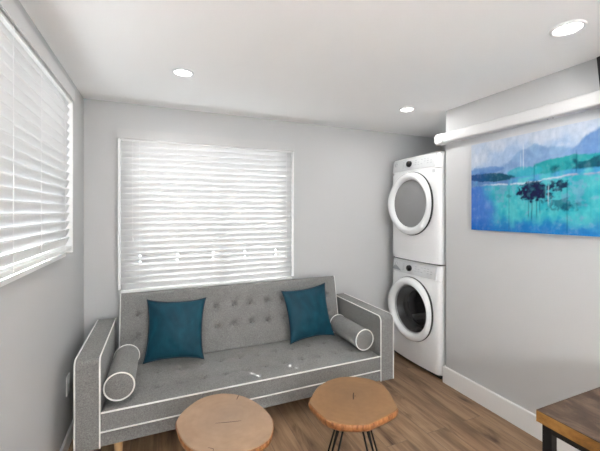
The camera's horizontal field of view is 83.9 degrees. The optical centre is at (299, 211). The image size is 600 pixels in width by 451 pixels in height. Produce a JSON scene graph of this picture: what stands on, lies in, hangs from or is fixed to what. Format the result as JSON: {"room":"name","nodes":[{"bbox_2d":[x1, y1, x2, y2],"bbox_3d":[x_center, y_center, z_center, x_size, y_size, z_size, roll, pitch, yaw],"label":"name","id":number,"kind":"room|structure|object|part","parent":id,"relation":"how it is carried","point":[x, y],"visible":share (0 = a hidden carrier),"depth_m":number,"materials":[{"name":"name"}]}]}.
{"room":"living room","nodes":[
{"label":"living room","id":0,"kind":"room"},
{"bbox_2d":[0,0,83,450],"bbox_3d":[-0.520,0.292,-0.280,0.140,2.284,5.970,0,0,-23],"label":"wall","id":1,"kind":"structure","parent":0,"point":[42,310],"depth_m":1.61,"materials":[{"name":"grey paint"}]},
{"bbox_2d":[0,223,44,255],"bbox_3d":[-1.159,-0.226,1.155,0.060,0.920,1.530,0,0,-23],"label":"window","id":2,"kind":"structure","parent":1,"relation":"in","point":[42,223],"depth_m":1.71,"materials":[{"name":"white glass"}]},
{"bbox_2d":[0,253,65,286],"bbox_3d":[-1.061,0.246,1.202,0.027,0.020,1.580,0,0,-23],"label":"trim","id":3,"kind":"structure","parent":1,"relation":"attached to","point":[13,277],"depth_m":1.38,"materials":[{"name":"white paint"}]},
{"bbox_2d":[0,0,74,279],"bbox_3d":[-1.034,-0.250,1.201,0.066,0.933,1.605,0,0,-23],"label":"window blind","id":4,"kind":"object","parent":1,"relation":"attached to","point":[35,94],"visible":1,"depth_m":1.35,"materials":[{"name":"white plastic"}]},
{"bbox_3d":[-1.012,-0.225,1.142,0.056,0.872,0.001,0,0,-19],"label":"ladder cord","id":5,"kind":"part","parent":4,"relation":"part of","materials":[{"name":"white fabric"}]},
{"bbox_3d":[-1.038,0.206,1.202,0.048,0.022,1.570,0,0,-23],"label":"rail","id":6,"kind":"part","parent":4,"relation":"part of","materials":[{"name":"white paint"}]},
{"bbox_2d":[60,419,72,450],"bbox_3d":[-0.474,1.390,-0.192,0.014,0.088,5.816,0,0,-23],"label":"baseboard","id":7,"kind":"structure","parent":1,"relation":"attached to","point":[66,443],"depth_m":2.02,"materials":[{"name":"white paint"}]},
{"bbox_2d":[61,102,72,252],"bbox_3d":[-1.351,-0.205,1.933,0.060,0.878,0.016,0,0,-23],"label":"trim","id":8,"kind":"structure","parent":1,"relation":"attached to","point":[70,105],"depth_m":1.93,"materials":[{"name":"white paint"}]},
{"bbox_2d":[66,372,69,396],"bbox_3d":[-1.424,1.059,2.053,0.009,0.116,0.072,0,0,-23],"label":"wall outlet","id":9,"kind":"object","parent":1,"relation":"attached to","point":[68,375],"visible":1,"depth_m":2.04,"materials":[{"name":"white plastic"}]},
{"bbox_2d":[84,98,441,349],"bbox_3d":[-0.015,0.292,3.250,3.818,2.284,0.140,0,0,-23],"label":"wall","id":10,"kind":"structure","parent":0,"point":[343,177],"depth_m":3.22,"materials":[{"name":"grey paint"}]},
{"bbox_2d":[118,138,120,289],"bbox_3d":[-1.386,0.017,2.564,0.015,1.155,0.066,0,0,-23],"label":"trim","id":11,"kind":"structure","parent":10,"relation":"attached to","point":[119,139],"depth_m":2.54,"materials":[{"name":"white paint"}]},
{"bbox_2d":[117,128,294,292],"bbox_3d":[-0.727,-0.005,2.829,1.447,1.257,0.072,0,0,-23],"label":"window blind","id":12,"kind":"object","parent":10,"relation":"attached to","point":[194,197],"visible":1,"depth_m":2.79,"materials":[{"name":"white plastic"}]},
{"bbox_3d":[-0.998,0.019,2.721,0.001,1.196,0.056,0,0,-19],"label":"ladder cord","id":13,"kind":"part","parent":12,"relation":"part of","materials":[{"name":"white fabric"}]},
{"bbox_3d":[-0.728,0.612,2.835,1.405,0.022,0.048,0,0,-23],"label":"rail","id":14,"kind":"part","parent":12,"relation":"part of","materials":[{"name":"white paint"}]},
{"bbox_3d":[-0.122,-0.070,3.052,0.012,0.972,0.012,0,0,-23],"label":"pull cord","id":15,"kind":"part","parent":12,"relation":"part of","materials":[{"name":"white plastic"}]},
{"bbox_2d":[291,151,293,275],"bbox_3d":[-0.075,0.017,3.118,0.015,1.155,0.066,0,0,-23],"label":"trim","id":16,"kind":"structure","parent":10,"relation":"attached to","point":[292,154],"depth_m":3.09,"materials":[{"name":"white paint"}]},
{"bbox_2d":[68,352,541,450],"bbox_3d":[1.147,1.484,0.501,3.818,0.100,6.110,0,0,-23],"label":"floor","id":17,"kind":"structure","parent":0,"point":[432,415],"depth_m":2.19,"materials":[{"name":"brown wood"}]},
{"bbox_2d":[175,394,273,450],"bbox_3d":[-0.359,1.208,1.584,0.430,0.450,0.496,0,0,-23],"label":"side table","id":18,"kind":"object","parent":17,"relation":"on","point":[216,422],"visible":1,"depth_m":1.53,"materials":[{"name":"brown wood"}]},
{"bbox_2d":[73,276,393,450],"bbox_3d":[-0.386,1.017,2.545,2.114,0.833,0.760,0,0,-23],"label":"sofa","id":19,"kind":"object","parent":17,"relation":"on","point":[248,352],"visible":0.7,"depth_m":2.43,"materials":[{"name":"grey fabric"}]},
{"bbox_3d":[-1.302,1.051,2.161,0.122,0.498,0.755,0,0,-23],"label":"armrest","id":20,"kind":"part","parent":19,"relation":"part of","materials":[{"name":"grey fabric"}]},
{"bbox_3d":[-1.048,1.367,1.929,0.052,0.134,0.052,0,0,-23],"label":"leg","id":21,"kind":"part","parent":19,"relation":"part of","materials":[{"name":"brown wood"}]},
{"bbox_2d":[103,344,139,400],"bbox_3d":[-1.113,0.996,2.107,0.165,0.165,0.452,0,0,-22],"label":"bolster cushion","id":22,"kind":"object","parent":19,"relation":"on","point":[119,384],"visible":1,"depth_m":1.93,"materials":[{"name":"grey fabric"}]},
{"bbox_2d":[142,297,205,364],"bbox_3d":[-0.904,0.851,2.420,0.420,0.428,0.150,0,0,-9],"label":"throw pillow","id":23,"kind":"object","parent":19,"relation":"on","point":[175,328],"visible":1,"depth_m":2.39,"materials":[{"name":"teal fabric"}]},
{"bbox_3d":[-0.492,0.863,2.790,1.790,0.519,0.193,0,0,-23],"label":"backrest","id":24,"kind":"part","parent":19,"relation":"part of","materials":[{"name":"grey fabric"}]},
{"bbox_2d":[101,333,379,431],"bbox_3d":[-0.358,1.151,2.480,1.862,0.123,0.600,0,0,-23],"label":"seat cushion","id":25,"kind":"object","parent":19,"relation":"on","point":[164,388],"depth_m":2.31,"materials":[{"name":"grey fabric"}]},
{"bbox_2d":[281,283,334,343],"bbox_3d":[0.074,0.849,2.839,0.442,0.430,0.176,0,0,-30],"label":"throw pillow","id":26,"kind":"object","parent":19,"relation":"on","point":[307,311],"visible":1,"depth_m":2.79,"materials":[{"name":"teal fabric"}]},
{"bbox_2d":[330,314,373,350],"bbox_3d":[0.420,0.995,2.791,0.167,0.167,0.435,0,0,-24],"label":"bolster cushion","id":27,"kind":"object","parent":19,"relation":"on","point":[357,335],"visible":0.95,"depth_m":2.66,"materials":[{"name":"grey fabric"}]},
{"bbox_3d":[0.529,1.051,2.934,0.122,0.498,0.755,0,0,-23],"label":"armrest","id":28,"kind":"part","parent":19,"relation":"part of","materials":[{"name":"grey fabric"}]},
{"bbox_2d":[308,377,397,450],"bbox_3d":[0.275,1.208,1.772,0.468,0.450,0.441,0,0,-23],"label":"side table","id":29,"kind":"object","parent":17,"relation":"on","point":[344,404],"visible":1,"depth_m":1.70,"materials":[{"name":"brown wood"}]},
{"bbox_3d":[0.206,1.229,1.859,0.068,0.408,0.160,0,0,-36],"label":"hairpin leg","id":30,"kind":"part","parent":29,"relation":"part of","materials":[{"name":"black metal"}]},
{"bbox_3d":[0.178,1.229,1.684,0.160,0.408,0.068,0,0,-36],"label":"hairpin leg","id":31,"kind":"part","parent":29,"relation":"part of","materials":[{"name":"black metal"}]},
{"bbox_3d":[0.353,1.229,1.656,0.068,0.408,0.160,0,0,-36],"label":"hairpin leg","id":32,"kind":"part","parent":29,"relation":"part of","materials":[{"name":"black metal"}]},
{"bbox_3d":[0.381,1.229,1.831,0.160,0.408,0.068,0,0,-36],"label":"hairpin leg","id":33,"kind":"part","parent":29,"relation":"part of","materials":[{"name":"black metal"}]},
{"bbox_2d":[388,257,445,378],"bbox_3d":[1.376,0.948,3.270,0.831,0.972,0.653,0,0,-23],"label":"washing machine","id":34,"kind":"object","parent":17,"relation":"on","point":[417,294],"visible":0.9,"depth_m":3.04,"materials":[{"name":"white metal"}]},
{"bbox_3d":[1.025,0.530,3.151,0.026,0.058,0.058,0,0,-23],"label":"dial knob","id":35,"kind":"part","parent":34,"relation":"part of","materials":[{"name":"black plastic"}]},
{"bbox_3d":[1.057,0.530,3.153,0.050,0.112,0.587,0,0,-21],"label":"control panel","id":36,"kind":"part","parent":34,"relation":"part of","materials":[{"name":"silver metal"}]},
{"bbox_2d":[388,151,445,265],"bbox_3d":[1.376,-0.029,3.270,0.831,0.981,0.653,0,0,-23],"label":"dryer","id":37,"kind":"object","parent":34,"relation":"on","point":[417,196],"visible":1,"depth_m":3.00,"materials":[{"name":"white metal"}]},
{"bbox_3d":[1.025,-0.452,3.151,0.026,0.058,0.058,0,0,-23],"label":"dial knob","id":38,"kind":"part","parent":37,"relation":"part of","materials":[{"name":"black plastic"}]},
{"bbox_3d":[1.018,-0.078,3.116,0.016,0.439,0.439,0,0,-23],"label":"door glass","id":39,"kind":"part","parent":37,"relation":"part of","materials":[{"name":"grey glass"}]},
{"bbox_3d":[1.057,-0.452,3.153,0.050,0.112,0.587,0,0,-21],"label":"control panel","id":40,"kind":"part","parent":37,"relation":"part of","materials":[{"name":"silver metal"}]},
{"bbox_2d":[536,387,599,450],"bbox_3d":[1.369,1.059,0.756,0.700,0.750,1.168,0,0,-23],"label":"desk","id":41,"kind":"object","parent":17,"relation":"on","point":[575,420],"visible":1,"depth_m":1.12,"materials":[{"name":"brown wood"}]},
{"bbox_3d":[0.854,1.079,1.144,0.030,0.710,0.030,0,0,-23],"label":"leg","id":42,"kind":"part","parent":41,"relation":"part of","materials":[{"name":"black metal"}]},
{"bbox_3d":[1.369,0.737,0.756,0.672,0.026,1.140,0,0,-23],"label":"frame rail","id":43,"kind":"part","parent":41,"relation":"part of","materials":[{"name":"black metal"}]},
{"bbox_2d":[19,0,599,137],"bbox_3d":[1.147,-0.910,0.501,3.818,0.120,6.110,0,0,-23],"label":"ceiling","id":44,"kind":"structure","parent":0,"point":[353,64],"depth_m":1.78,"materials":[{"name":"white paint"}]},
{"bbox_2d":[172,68,193,76],"bbox_3d":[-0.711,-0.845,2.029,0.128,0.010,0.128,0,0,-23],"label":"recessed light","id":45,"kind":"object","parent":44,"relation":"in","point":[182,72],"visible":1,"depth_m":2.02,"materials":[{"name":"white plastic"}]},
{"bbox_2d":[399,107,414,111],"bbox_3d":[0.883,-0.845,2.756,0.128,0.010,0.128,0,0,-23],"label":"recessed light","id":46,"kind":"object","parent":44,"relation":"in","point":[403,109],"visible":1,"depth_m":2.75,"materials":[{"name":"white plastic"}]},
{"bbox_2d":[549,19,587,36],"bbox_3d":[1.236,-0.845,1.543,0.140,0.010,0.140,0,0,-23],"label":"recessed light","id":47,"kind":"object","parent":44,"relation":"in","point":[570,27],"visible":1,"depth_m":1.54,"materials":[{"name":"white plastic"}]},
{"bbox_2d":[446,58,599,414],"bbox_3d":[2.594,0.292,0.591,0.800,2.284,5.150,0,0,-23],"label":"wall","id":48,"kind":"structure","parent":0,"point":[523,309],"depth_m":2.22,"materials":[{"name":"grey paint"}]},
{"bbox_2d":[443,365,579,450],"bbox_3d":[2.557,1.365,0.660,0.816,0.138,5.026,0,0,-23],"label":"baseboard","id":49,"kind":"structure","parent":48,"relation":"attached to","point":[513,413],"depth_m":2.35,"materials":[{"name":"white paint"}]},
{"bbox_2d":[434,90,599,145],"bbox_3d":[1.710,-0.610,1.573,0.066,0.090,2.768,0,0,-23],"label":"pipe cover","id":50,"kind":"object","parent":48,"relation":"attached to","point":[589,101],"visible":1,"depth_m":2.13,"materials":[{"name":"white plastic"}]},
{"bbox_2d":[471,118,599,236],"bbox_3d":[1.550,-0.186,1.990,0.034,0.640,1.200,0,0,-23],"label":"painting","id":51,"kind":"object","parent":48,"relation":"attached to","point":[547,181],"visible":1,"depth_m":2.07,"materials":[{"name":"fabric"}]},
{"bbox_2d":[597,56,599,84],"bbox_3d":[1.768,-0.528,1.316,0.161,0.555,0.940,0,0,-23],"label":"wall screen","id":52,"kind":"object","parent":48,"relation":"attached to","point":[598,58],"visible":1,"depth_m":1.72,"materials":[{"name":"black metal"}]}
]}

